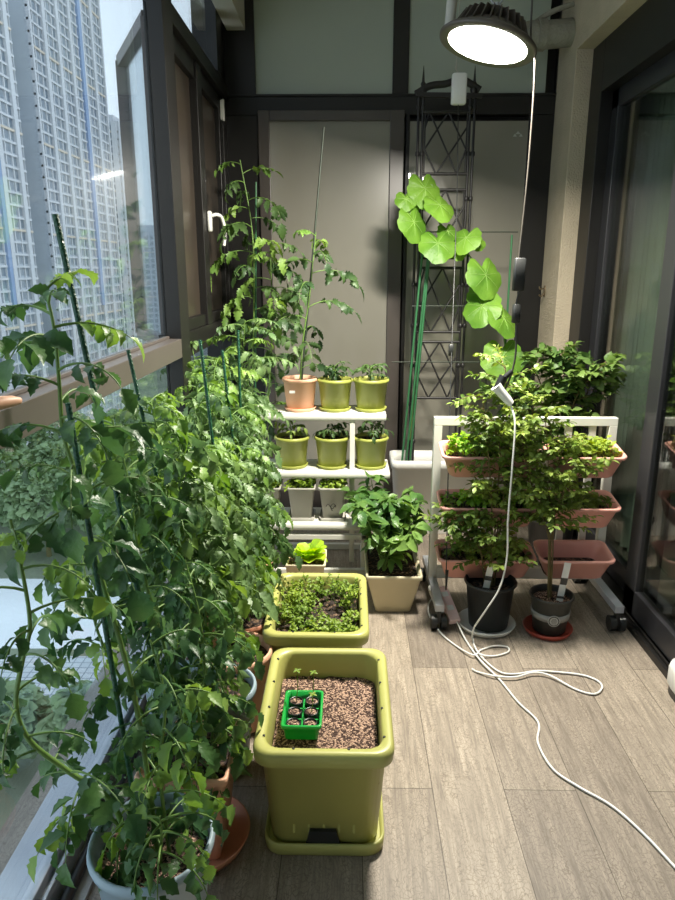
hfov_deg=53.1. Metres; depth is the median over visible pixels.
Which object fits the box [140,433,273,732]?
plant
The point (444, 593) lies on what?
outlet
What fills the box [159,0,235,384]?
trim
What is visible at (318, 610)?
rectangular planter
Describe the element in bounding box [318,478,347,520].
square pot
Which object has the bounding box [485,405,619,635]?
potted plant
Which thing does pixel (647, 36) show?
trim
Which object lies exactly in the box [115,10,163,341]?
window
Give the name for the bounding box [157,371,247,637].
potted plant
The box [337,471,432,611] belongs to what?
planter
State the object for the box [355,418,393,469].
flower pot
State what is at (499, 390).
socket
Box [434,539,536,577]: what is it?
planter box
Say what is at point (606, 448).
planter box
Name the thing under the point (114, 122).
apartment tower
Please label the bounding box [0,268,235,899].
plant
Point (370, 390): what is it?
flower pot
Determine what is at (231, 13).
trim
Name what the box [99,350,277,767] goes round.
plant
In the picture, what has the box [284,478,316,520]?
square pot
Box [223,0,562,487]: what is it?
door frame
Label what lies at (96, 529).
tree
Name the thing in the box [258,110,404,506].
door
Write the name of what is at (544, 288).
wall hook
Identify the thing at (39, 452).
tree
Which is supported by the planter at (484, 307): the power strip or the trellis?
the trellis
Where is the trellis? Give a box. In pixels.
[408,66,482,460]
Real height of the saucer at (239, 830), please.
0.031 m
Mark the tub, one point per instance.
(417, 473)
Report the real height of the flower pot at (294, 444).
0.226 m
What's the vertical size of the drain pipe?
0.222 m
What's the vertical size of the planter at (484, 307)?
1.860 m
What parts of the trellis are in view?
rod, rod, lattice panel, lattice panel, lattice panel, lattice panel, rod, rod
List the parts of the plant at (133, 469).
pot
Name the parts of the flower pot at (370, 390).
stem, pot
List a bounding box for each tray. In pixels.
[265,793,383,855]
[281,668,323,739]
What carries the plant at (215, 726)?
on the saucer at (239, 830)
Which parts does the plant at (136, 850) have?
stem, stem, stem, pot, stem, stem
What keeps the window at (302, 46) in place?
in the door frame
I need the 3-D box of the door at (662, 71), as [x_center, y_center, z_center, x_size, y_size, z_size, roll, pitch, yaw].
[1.278,-0.485,2.921,0.040,2.155,0.940,0,15,1]
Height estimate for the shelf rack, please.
0.755 m
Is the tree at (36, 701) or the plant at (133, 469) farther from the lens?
the tree at (36, 701)
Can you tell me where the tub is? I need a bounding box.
[389,450,486,533]
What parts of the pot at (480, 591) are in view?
pot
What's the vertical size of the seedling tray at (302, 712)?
0.124 m
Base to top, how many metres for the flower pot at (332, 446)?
0.215 m
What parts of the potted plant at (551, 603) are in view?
pot, stem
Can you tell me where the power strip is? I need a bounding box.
[428,585,460,623]
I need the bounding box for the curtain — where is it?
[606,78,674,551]
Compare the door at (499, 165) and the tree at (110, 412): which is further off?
the tree at (110, 412)
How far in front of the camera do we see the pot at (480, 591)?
2.61 m
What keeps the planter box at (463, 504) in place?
in the plant stand
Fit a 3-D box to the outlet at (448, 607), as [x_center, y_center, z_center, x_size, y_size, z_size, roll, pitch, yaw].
[0.464,0.647,2.770,0.028,0.013,0.023,-3,15,-11]
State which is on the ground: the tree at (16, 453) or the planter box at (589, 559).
the tree at (16, 453)
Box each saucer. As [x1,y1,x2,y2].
[209,796,249,871]
[459,608,515,637]
[522,614,572,640]
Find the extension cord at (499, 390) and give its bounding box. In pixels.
[427,383,674,868]
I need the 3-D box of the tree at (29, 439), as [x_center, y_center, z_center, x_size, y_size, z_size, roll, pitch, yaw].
[-76.305,0.854,158.629,15.724,20.132,15.483,0,15,1]
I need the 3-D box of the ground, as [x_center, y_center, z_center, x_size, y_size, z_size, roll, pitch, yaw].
[-205.129,-34.049,332.044,418.000,1.000,648.000,0,15,1]
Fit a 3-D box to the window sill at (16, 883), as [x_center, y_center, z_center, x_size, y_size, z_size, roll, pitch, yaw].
[-0.709,1.007,1.479,0.140,0.073,5.520,0,15,1]
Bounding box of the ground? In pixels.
[0,357,208,829]
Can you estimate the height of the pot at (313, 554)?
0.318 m
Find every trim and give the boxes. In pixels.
[0,336,181,449]
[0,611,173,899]
[58,657,187,899]
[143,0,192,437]
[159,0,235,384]
[171,0,227,100]
[212,0,244,29]
[558,0,674,678]
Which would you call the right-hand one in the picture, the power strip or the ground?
the power strip
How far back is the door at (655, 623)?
2.57 m
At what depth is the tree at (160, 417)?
153.91 m
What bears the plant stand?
on the floor
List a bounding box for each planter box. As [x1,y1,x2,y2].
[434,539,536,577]
[436,488,537,526]
[438,430,540,477]
[533,540,615,578]
[543,432,626,477]
[550,486,620,527]
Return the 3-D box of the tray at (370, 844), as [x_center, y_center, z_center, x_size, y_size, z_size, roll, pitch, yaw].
[-0.030,0.935,1.869,0.302,0.038,0.425,0,15,1]
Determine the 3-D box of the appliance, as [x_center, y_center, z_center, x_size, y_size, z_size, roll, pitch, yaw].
[1.183,0.802,2.193,0.120,0.128,0.300,0,15,1]
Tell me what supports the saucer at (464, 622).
on the floor
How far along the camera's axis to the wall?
3.39 m
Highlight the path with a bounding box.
[0,579,144,649]
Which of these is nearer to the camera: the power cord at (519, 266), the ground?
the power cord at (519, 266)
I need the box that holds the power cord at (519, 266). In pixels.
[493,0,535,388]
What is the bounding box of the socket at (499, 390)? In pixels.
[491,383,513,405]
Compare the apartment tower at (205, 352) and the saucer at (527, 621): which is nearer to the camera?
the saucer at (527, 621)
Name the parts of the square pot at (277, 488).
pot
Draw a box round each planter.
[253,648,394,855]
[262,572,368,653]
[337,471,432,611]
[389,174,523,533]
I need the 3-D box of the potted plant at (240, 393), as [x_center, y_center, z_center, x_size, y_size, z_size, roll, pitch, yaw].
[-0.458,0.099,2.777,0.478,1.174,0.518,0,15,1]
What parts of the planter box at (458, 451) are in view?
stem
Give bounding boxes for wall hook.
[539,285,545,296]
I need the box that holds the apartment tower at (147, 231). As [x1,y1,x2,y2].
[140,225,160,332]
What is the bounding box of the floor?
[0,481,674,899]
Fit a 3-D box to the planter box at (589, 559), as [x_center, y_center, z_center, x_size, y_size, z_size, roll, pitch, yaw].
[0.971,0.458,2.791,0.304,0.121,0.166,0,15,1]
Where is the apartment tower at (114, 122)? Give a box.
[109,115,149,380]
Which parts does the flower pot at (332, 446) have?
pot, stem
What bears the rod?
hanging from the ceiling
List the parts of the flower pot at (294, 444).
stem, pot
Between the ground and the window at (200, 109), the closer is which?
the window at (200, 109)
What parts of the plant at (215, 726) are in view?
stem, stem, pot, stem, stem, stem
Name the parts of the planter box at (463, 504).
stem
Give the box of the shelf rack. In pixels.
[254,405,389,574]
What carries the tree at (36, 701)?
on the ground
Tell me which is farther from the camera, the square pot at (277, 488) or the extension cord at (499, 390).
the square pot at (277, 488)
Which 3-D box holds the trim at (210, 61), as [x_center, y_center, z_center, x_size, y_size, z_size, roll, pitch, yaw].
[-0.611,-1.943,2.912,0.060,0.530,1.200,0,15,1]
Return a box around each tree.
[0,432,43,469]
[0,443,28,474]
[0,463,76,556]
[0,677,49,769]
[18,440,83,503]
[32,411,91,462]
[33,680,92,759]
[69,470,136,557]
[91,408,148,446]
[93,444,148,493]
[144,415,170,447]
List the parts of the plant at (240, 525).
stem, pot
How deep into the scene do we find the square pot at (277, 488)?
3.21 m
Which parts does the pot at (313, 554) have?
pot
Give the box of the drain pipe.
[526,1,575,51]
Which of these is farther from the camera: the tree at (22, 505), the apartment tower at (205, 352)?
the apartment tower at (205, 352)
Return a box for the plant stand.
[421,416,626,630]
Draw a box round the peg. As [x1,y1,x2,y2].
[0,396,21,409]
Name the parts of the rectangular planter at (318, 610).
stem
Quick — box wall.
[526,0,646,501]
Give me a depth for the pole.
3.06 m
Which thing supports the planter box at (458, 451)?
in the plant stand
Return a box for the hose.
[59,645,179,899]
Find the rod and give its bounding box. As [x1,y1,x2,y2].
[445,0,456,23]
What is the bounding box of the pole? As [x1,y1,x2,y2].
[445,0,466,589]
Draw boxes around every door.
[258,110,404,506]
[573,50,674,603]
[623,165,674,661]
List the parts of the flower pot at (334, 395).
pot, stem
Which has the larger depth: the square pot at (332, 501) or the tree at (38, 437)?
the tree at (38, 437)
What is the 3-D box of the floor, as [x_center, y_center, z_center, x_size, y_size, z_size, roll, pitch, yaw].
[1.418,1.133,1.308,4.600,0.060,7.200,0,15,1]
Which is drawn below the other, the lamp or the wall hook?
the wall hook
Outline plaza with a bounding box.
[0,655,106,696]
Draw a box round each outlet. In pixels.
[441,591,448,596]
[446,605,454,609]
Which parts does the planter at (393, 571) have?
stem, pot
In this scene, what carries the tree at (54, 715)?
on the ground
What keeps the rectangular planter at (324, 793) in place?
on the floor
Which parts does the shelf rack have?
frame, leg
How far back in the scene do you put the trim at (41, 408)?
1.63 m
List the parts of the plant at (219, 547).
stem, stem, stem, pot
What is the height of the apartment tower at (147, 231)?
77.280 m
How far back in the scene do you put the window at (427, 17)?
3.51 m
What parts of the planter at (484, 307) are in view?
vine stem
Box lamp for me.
[439,0,536,67]
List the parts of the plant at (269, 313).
stem, stem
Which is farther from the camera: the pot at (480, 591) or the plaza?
the plaza
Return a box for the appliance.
[667,658,674,701]
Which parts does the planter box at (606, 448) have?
stem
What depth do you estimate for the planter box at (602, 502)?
2.69 m
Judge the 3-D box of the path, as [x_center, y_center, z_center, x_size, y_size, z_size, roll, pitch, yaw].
[-70.287,25.029,106.191,136.000,0.150,22.000,0,15,1]
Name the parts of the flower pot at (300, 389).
pot, stem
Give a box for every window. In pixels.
[0,0,53,470]
[7,0,129,437]
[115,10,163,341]
[143,19,227,329]
[254,0,393,93]
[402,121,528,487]
[408,0,551,92]
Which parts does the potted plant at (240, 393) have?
stem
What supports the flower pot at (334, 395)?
on the shelf rack
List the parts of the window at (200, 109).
panel, panel, handle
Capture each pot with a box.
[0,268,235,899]
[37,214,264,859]
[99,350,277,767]
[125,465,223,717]
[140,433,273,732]
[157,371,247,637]
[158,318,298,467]
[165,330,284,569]
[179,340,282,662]
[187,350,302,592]
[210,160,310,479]
[255,479,282,519]
[268,127,363,411]
[268,420,309,469]
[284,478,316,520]
[284,539,327,572]
[312,422,349,469]
[317,361,354,412]
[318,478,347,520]
[353,363,388,412]
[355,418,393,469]
[417,344,571,632]
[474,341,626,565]
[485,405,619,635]
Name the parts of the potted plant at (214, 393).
stem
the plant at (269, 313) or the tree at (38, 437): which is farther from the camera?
the tree at (38, 437)
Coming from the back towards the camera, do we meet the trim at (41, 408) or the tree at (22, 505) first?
the tree at (22, 505)
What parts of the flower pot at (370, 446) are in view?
pot, stem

